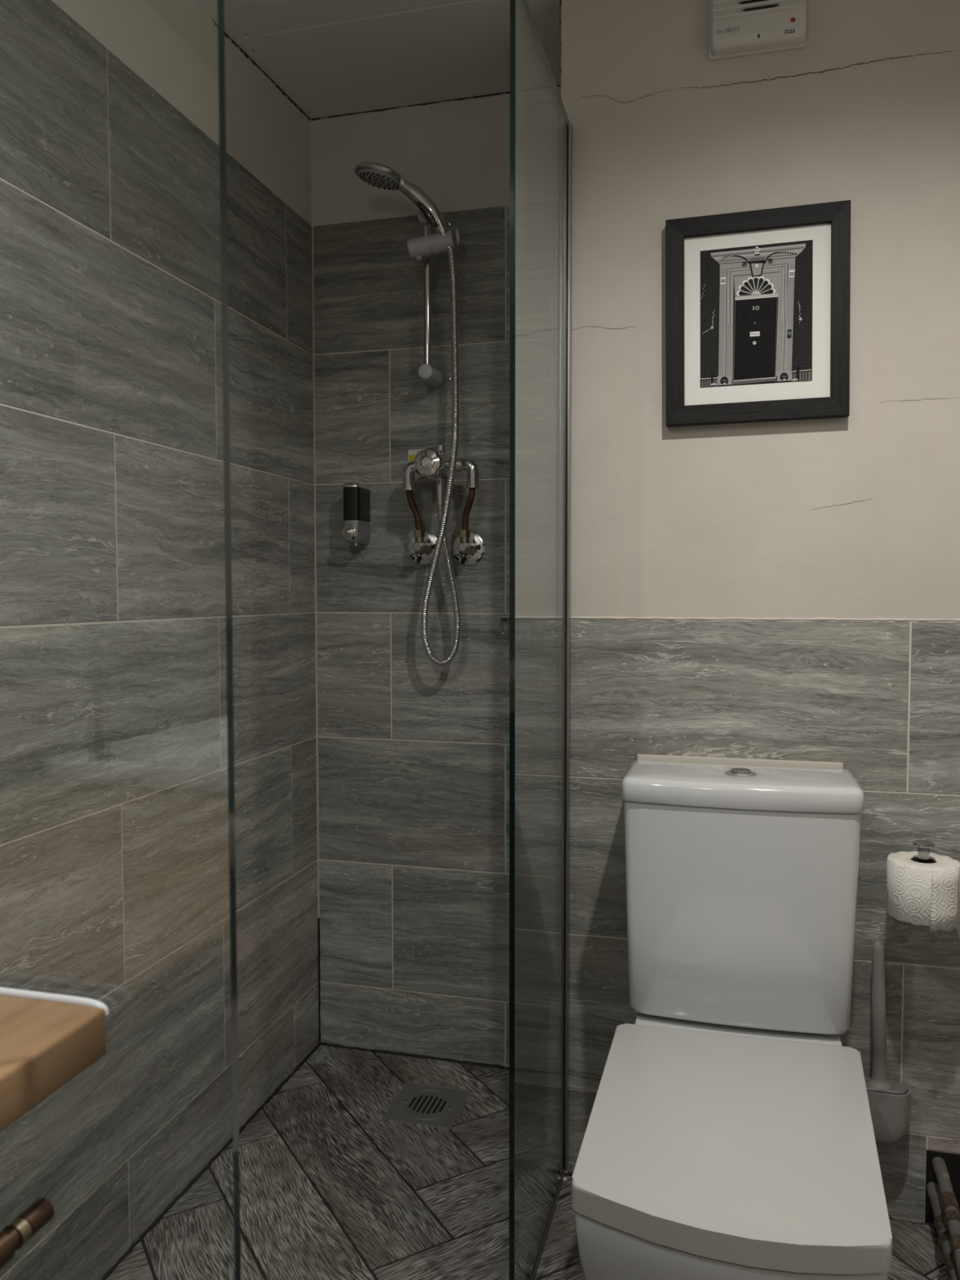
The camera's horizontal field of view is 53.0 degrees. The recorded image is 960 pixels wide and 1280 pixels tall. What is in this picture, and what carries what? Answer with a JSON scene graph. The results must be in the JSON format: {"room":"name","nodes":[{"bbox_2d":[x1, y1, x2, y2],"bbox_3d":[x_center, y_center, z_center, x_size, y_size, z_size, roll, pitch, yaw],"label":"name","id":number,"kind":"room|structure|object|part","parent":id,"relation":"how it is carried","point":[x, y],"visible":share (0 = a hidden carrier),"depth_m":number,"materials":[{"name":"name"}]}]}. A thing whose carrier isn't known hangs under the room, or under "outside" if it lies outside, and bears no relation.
{"room":"bathroom","nodes":[
{"label":"bathroom","id":0,"kind":"room"},
{"bbox_2d":[0,0,319,1279],"bbox_3d":[-0.876,-0.076,0.793,0.150,2.664,3.492,1,3,15],"label":"wall","id":1,"kind":"structure","parent":0,"point":[114,852],"depth_m":1.65,"materials":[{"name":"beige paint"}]},
{"bbox_2d":[101,917,557,1279],"bbox_3d":[-0.282,0.881,1.519,0.660,0.320,1.585,1,3,15],"label":"trim","id":2,"kind":"structure","parent":1,"relation":"attached to","point":[242,1128],"depth_m":2.22,"materials":[{"name":"black"}]},
{"bbox_2d":[193,0,559,119],"bbox_3d":[-0.015,-1.267,0.508,1.639,0.531,3.192,1,3,15],"label":"ceiling","id":3,"kind":"structure","parent":0,"point":[330,57],"depth_m":1.95,"materials":[{"name":"white paint"}]},
{"bbox_2d":[311,84,559,1072],"bbox_3d":[-0.108,-0.169,2.316,0.856,2.700,0.150,1,3,15],"label":"wall","id":4,"kind":"structure","parent":0,"point":[413,752],"depth_m":2.24,"materials":[{"name":"grey tile"}]},
{"bbox_2d":[342,482,370,545],"bbox_3d":[-0.290,-0.290,2.234,0.042,0.144,0.088,1,3,15],"label":"soap dispenser","id":5,"kind":"object","parent":4,"relation":"attached to","point":[356,531],"visible":1,"depth_m":2.21,"materials":[{"name":"black plastic"}]},
{"bbox_3d":[-0.288,-0.314,2.240,0.041,0.076,0.075,1,3,15],"label":"tank","id":6,"kind":"part","parent":5,"relation":"part of","materials":[{"name":"black plastic"}]},
{"bbox_2d":[212,19,559,120],"bbox_3d":[-0.137,-1.198,1.968,0.657,0.025,0.443,1,3,15],"label":"trim","id":7,"kind":"structure","parent":4,"relation":"attached to","point":[215,24],"depth_m":2.16,"materials":[{"name":"black"}]},
{"bbox_2d":[408,448,424,462],"bbox_3d":[-0.145,-0.428,2.235,0.044,0.028,0.001,1,3,15],"label":"warning sticker","id":8,"kind":"object","parent":4,"relation":"attached to","point":[412,454],"visible":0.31,"depth_m":2.24,"materials":[{"name":"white paper"}]},
{"bbox_3d":[-0.145,-0.428,2.234,0.040,0.024,0.001,1,3,15],"label":"printed panel","id":9,"kind":"part","parent":8,"relation":"part of","materials":[{"name":"yellow paper"}]},
{"bbox_2d":[406,490,436,564],"bbox_3d":[-0.141,-0.259,2.199,0.076,0.170,0.082,1,3,15],"label":"supply pipe","id":10,"kind":"object","parent":4,"relation":"attached to","point":[421,546],"visible":0.94,"depth_m":2.18,"materials":[{"name":"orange metal"}]},
{"bbox_2d":[406,210,460,388],"bbox_3d":[-0.092,-0.763,2.136,0.114,0.376,0.133,1,3,15],"label":"shower rail","id":11,"kind":"object","parent":4,"relation":"attached to","point":[432,242],"visible":0.86,"depth_m":2.13,"materials":[{"name":"silver metal"}]},
{"bbox_2d":[353,161,447,235],"bbox_3d":[-0.172,-0.935,2.056,0.198,0.162,0.114,1,3,15],"label":"shower head","id":12,"kind":"object","parent":11,"relation":"attached to","point":[375,174],"visible":1,"depth_m":2.05,"materials":[{"name":"silver metal"}]},
{"bbox_3d":[-0.123,-0.931,2.068,0.106,0.113,0.034,0,3,-4],"label":"handle","id":13,"kind":"part","parent":12,"relation":"part of","materials":[{"name":"silver metal"}]},
{"bbox_3d":[-0.117,-0.764,2.139,0.018,0.338,0.018,1,3,15],"label":"rail","id":14,"kind":"part","parent":11,"relation":"part of","materials":[{"name":"silver metal"}]},
{"bbox_2d":[402,444,479,505],"bbox_3d":[-0.084,-0.367,2.136,0.148,0.134,0.139,-1,3,-23],"label":"shower mixer","id":15,"kind":"object","parent":4,"relation":"attached to","point":[430,464],"visible":0.91,"depth_m":2.11,"materials":[{"name":"silver metal"}]},
{"bbox_3d":[-0.109,-0.381,2.078,0.070,0.070,0.030,1,3,15],"label":"control knob","id":16,"kind":"part","parent":15,"relation":"part of","materials":[{"name":"silver metal"}]},
{"bbox_2d":[435,478,444,505],"bbox_3d":[-0.088,-0.329,2.141,0.020,0.058,0.020,1,3,15],"label":"outlet","id":17,"kind":"object","parent":15,"relation":"attached to","point":[440,491],"depth_m":2.13,"materials":[{"name":"silver metal"}]},
{"bbox_2d":[420,245,461,666],"bbox_3d":[-0.091,-0.395,2.114,0.092,0.914,0.096,0,3,5],"label":"shower hose","id":18,"kind":"object","parent":15,"relation":"attached to","point":[442,541],"visible":1,"depth_m":2.12,"materials":[{"name":"silver metal"}]},
{"bbox_2d":[446,221,452,226],"bbox_3d":[-0.070,-0.945,2.187,0.012,0.012,0.006,1,3,15],"label":"cap","id":19,"kind":"object","parent":4,"relation":"attached to","point":[449,224],"visible":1,"depth_m":2.19,"materials":[{"name":"silver metal"}]},
{"bbox_2d":[453,488,484,564],"bbox_3d":[-0.036,-0.257,2.171,0.076,0.173,0.082,1,3,15],"label":"supply pipe","id":20,"kind":"object","parent":4,"relation":"attached to","point":[468,548],"visible":0.99,"depth_m":2.19,"materials":[{"name":"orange metal"}]},
{"bbox_2d":[106,1044,951,1279],"bbox_3d":[-0.025,1.174,0.578,1.836,0.186,3.294,1,3,15],"label":"floor","id":21,"kind":"structure","parent":0,"point":[331,1188],"depth_m":1.78,"materials":[{"name":"grey tile"}]},
{"bbox_2d":[0,995,106,1270],"bbox_3d":[-0.677,0.684,0.128,0.588,0.838,1.236,1,3,15],"label":"vanity unit","id":22,"kind":"object","parent":21,"relation":"on","point":[45,1045],"visible":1,"depth_m":0.58,"materials":[{"name":"brown wood"}]},
{"bbox_3d":[-0.288,0.342,0.530,0.049,0.018,0.100,1,3,15],"label":"handle","id":23,"kind":"part","parent":22,"relation":"part of","materials":[{"name":"brown metal"}]},
{"bbox_2d":[0,995,106,1132],"bbox_3d":[-0.682,0.283,0.110,0.578,0.034,1.236,1,3,15],"label":"countertop","id":24,"kind":"structure","parent":22,"relation":"on","point":[44,1045],"depth_m":0.59,"materials":[{"name":"brown wood"}]},
{"bbox_2d":[0,986,109,1015],"bbox_3d":[-0.522,0.239,0.705,0.577,0.011,0.007,1,3,15],"label":"bead","id":25,"kind":"object","parent":24,"relation":"on","point":[49,997],"visible":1,"depth_m":0.64,"materials":[{"name":"white plastic"}]},
{"bbox_2d":[217,0,240,1279],"bbox_3d":[-0.480,0.042,0.693,0.668,2.063,0.016,1,3,15],"label":"glass panel edge","id":26,"kind":"object","parent":21,"relation":"on","point":[220,3],"visible":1,"depth_m":0.60,"materials":[{"name":"clear glass"}]},
{"bbox_2d":[382,1081,471,1129],"bbox_3d":[-0.114,1.007,2.087,0.151,0.004,0.158,1,3,15],"label":"floor drain","id":27,"kind":"object","parent":21,"relation":"on","point":[416,1104],"visible":1,"depth_m":2.08,"materials":[{"name":"silver metal"}]},
{"bbox_2d":[509,0,572,1279],"bbox_3d":[0.103,0.046,1.594,0.019,1.968,0.448,1,3,15],"label":"screen","id":28,"kind":"object","parent":21,"relation":"on","point":[566,133],"visible":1,"depth_m":1.76,"materials":[{"name":"clear glass"}]},
{"bbox_2d":[561,1165,574,1176],"bbox_3d":[0.172,1.015,1.841,0.030,0.014,0.023,1,3,15],"label":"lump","id":29,"kind":"object","parent":21,"relation":"on","point":[570,1171],"visible":0.74,"depth_m":1.83,"materials":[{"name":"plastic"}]},
{"bbox_2d":[571,760,892,1279],"bbox_3d":[0.367,0.636,1.379,0.381,0.811,0.762,1,3,15],"label":"toilet","id":30,"kind":"object","parent":21,"relation":"on","point":[729,1135],"visible":1,"depth_m":1.41,"materials":[{"name":"white ceramic"}]},
{"bbox_3d":[0.328,0.848,1.256,0.353,0.400,0.478,1,3,15],"label":"bowl","id":31,"kind":"part","parent":30,"relation":"part of","materials":[{"name":"grey ceramic"}]},
{"bbox_3d":[0.327,0.629,1.243,0.360,0.030,0.480,1,3,15],"label":"lid","id":32,"kind":"part","parent":30,"relation":"part of","materials":[{"name":"grey plastic"}]},
{"bbox_3d":[0.439,0.220,1.622,0.033,0.004,0.033,1,3,15],"label":"push plate","id":33,"kind":"part","parent":30,"relation":"part of","materials":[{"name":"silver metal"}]},
{"bbox_3d":[0.438,0.246,1.630,0.381,0.040,0.203,1,3,15],"label":"cistern lid","id":34,"kind":"part","parent":30,"relation":"part of","materials":[{"name":"grey ceramic"}]},
{"bbox_2d":[933,1224,947,1273],"bbox_3d":[0.749,1.040,1.341,0.096,0.004,0.696,1,3,15],"label":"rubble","id":35,"kind":"object","parent":21,"relation":"on","point":[935,1229],"visible":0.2,"depth_m":1.67,"materials":[{"name":"grey"}]},
{"bbox_2d":[635,1012,841,1045],"bbox_3d":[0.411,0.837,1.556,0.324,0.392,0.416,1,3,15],"label":"toilet seat hinge","id":36,"kind":"object","parent":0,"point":[642,1018],"depth_m":1.58,"materials":[{"name":"grey plastic"}]},
{"bbox_2d":[556,0,959,1224],"bbox_3d":[0.739,-0.146,1.833,1.130,2.700,0.356,1,3,15],"label":"wall","id":37,"kind":"structure","parent":0,"point":[857,515],"depth_m":1.70,"materials":[{"name":"beige paint"}]},
{"bbox_2d":[557,0,561,611],"bbox_3d":[0.148,-0.617,1.784,0.004,1.128,0.004,1,3,15],"label":"trim","id":38,"kind":"structure","parent":37,"relation":"attached to","point":[560,18],"depth_m":1.78,"materials":[{"name":"plastic"}]},
{"bbox_2d":[636,754,843,768],"bbox_3d":[0.464,0.261,1.736,0.358,0.096,0.010,1,3,15],"label":"batten","id":39,"kind":"object","parent":37,"relation":"attached to","point":[639,757],"visible":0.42,"depth_m":1.73,"materials":[{"name":"beige paint"}]},
{"bbox_2d":[555,1164,924,1224],"bbox_3d":[0.464,1.022,1.778,0.656,0.010,0.010,1,3,15],"label":"trim","id":40,"kind":"structure","parent":37,"relation":"attached to","point":[891,1217],"depth_m":1.70,"materials":[{"name":"plastic"}]},
{"bbox_2d":[665,200,850,426],"bbox_3d":[0.482,-0.564,1.683,0.312,0.364,0.020,1,3,15],"label":"picture frame","id":41,"kind":"object","parent":37,"relation":"attached to","point":[757,301],"visible":1,"depth_m":1.68,"materials":[{"name":"black wood"}]},
{"bbox_2d":[700,240,813,387],"bbox_3d":[0.481,-0.568,1.682,0.191,0.241,0.002,1,3,15],"label":"print","id":42,"kind":"object","parent":41,"relation":"on","point":[757,295],"depth_m":1.68,"materials":[{"name":"black paper"}]},
{"bbox_3d":[0.484,-0.401,1.691,0.308,0.036,0.020,1,3,15],"label":"frame rail","id":43,"kind":"part","parent":41,"relation":"part of","materials":[{"name":"black wood"}]},
{"bbox_3d":[0.480,-0.728,1.676,0.308,0.035,0.020,1,3,15],"label":"frame rail","id":44,"kind":"part","parent":41,"relation":"part of","materials":[{"name":"black wood"}]},
{"bbox_2d":[708,0,807,61],"bbox_3d":[0.478,-1.095,1.655,0.164,0.154,0.037,1,3,15],"label":"fan","id":45,"kind":"object","parent":37,"relation":"attached to","point":[737,28],"visible":1,"depth_m":1.65,"materials":[{"name":"white plastic"}]},
{"bbox_2d":[570,616,959,622],"bbox_3d":[0.623,-0.036,1.686,0.978,0.006,0.006,1,3,15],"label":"trim","id":46,"kind":"structure","parent":37,"relation":"attached to","point":[575,617],"depth_m":1.72,"materials":[{"name":"beige"}]},
{"bbox_2d":[864,941,910,1145],"bbox_3d":[0.696,0.694,1.671,0.096,0.348,0.056,1,3,15],"label":"toilet brush","id":47,"kind":"object","parent":37,"relation":"attached to","point":[889,1100],"visible":0.76,"depth_m":1.65,"materials":[{"name":"grey plastic"}]},
{"bbox_3d":[0.692,0.646,1.664,0.042,0.253,0.036,1,3,15],"label":"handle","id":48,"kind":"part","parent":47,"relation":"part of","materials":[{"name":"grey plastic"}]},
{"bbox_2d":[912,840,934,863],"bbox_3d":[0.739,0.410,1.622,0.048,0.158,0.104,1,3,15],"label":"toilet roll holder","id":49,"kind":"object","parent":37,"relation":"attached to","point":[923,846],"visible":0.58,"depth_m":1.58,"materials":[{"name":"silver metal"}]},
{"bbox_2d":[885,850,959,931],"bbox_3d":[0.730,0.412,1.586,0.112,0.101,0.114,1,3,15],"label":"toilet roll","id":50,"kind":"object","parent":49,"relation":"on","point":[920,894],"visible":0.93,"depth_m":1.54,"materials":[{"name":"white paper"}]},
{"bbox_3d":[0.730,0.402,1.587,0.016,0.117,0.016,1,3,15],"label":"post","id":51,"kind":"part","parent":49,"relation":"part of","materials":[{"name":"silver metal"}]},
{"bbox_2d":[926,1182,959,1279],"bbox_3d":[0.740,0.957,1.523,0.029,0.041,0.344,1,3,18],"label":"pipe","id":52,"kind":"object","parent":37,"relation":"attached to","point":[943,1238],"visible":0.7,"depth_m":1.55,"materials":[{"name":"metal"}]},
{"bbox_2d":[931,1156,959,1279],"bbox_3d":[0.749,0.921,1.519,0.032,0.032,0.344,1,3,17],"label":"pipe","id":53,"kind":"object","parent":37,"relation":"attached to","point":[951,1218],"visible":1,"depth_m":1.55,"materials":[{"name":"metal"}]}
]}

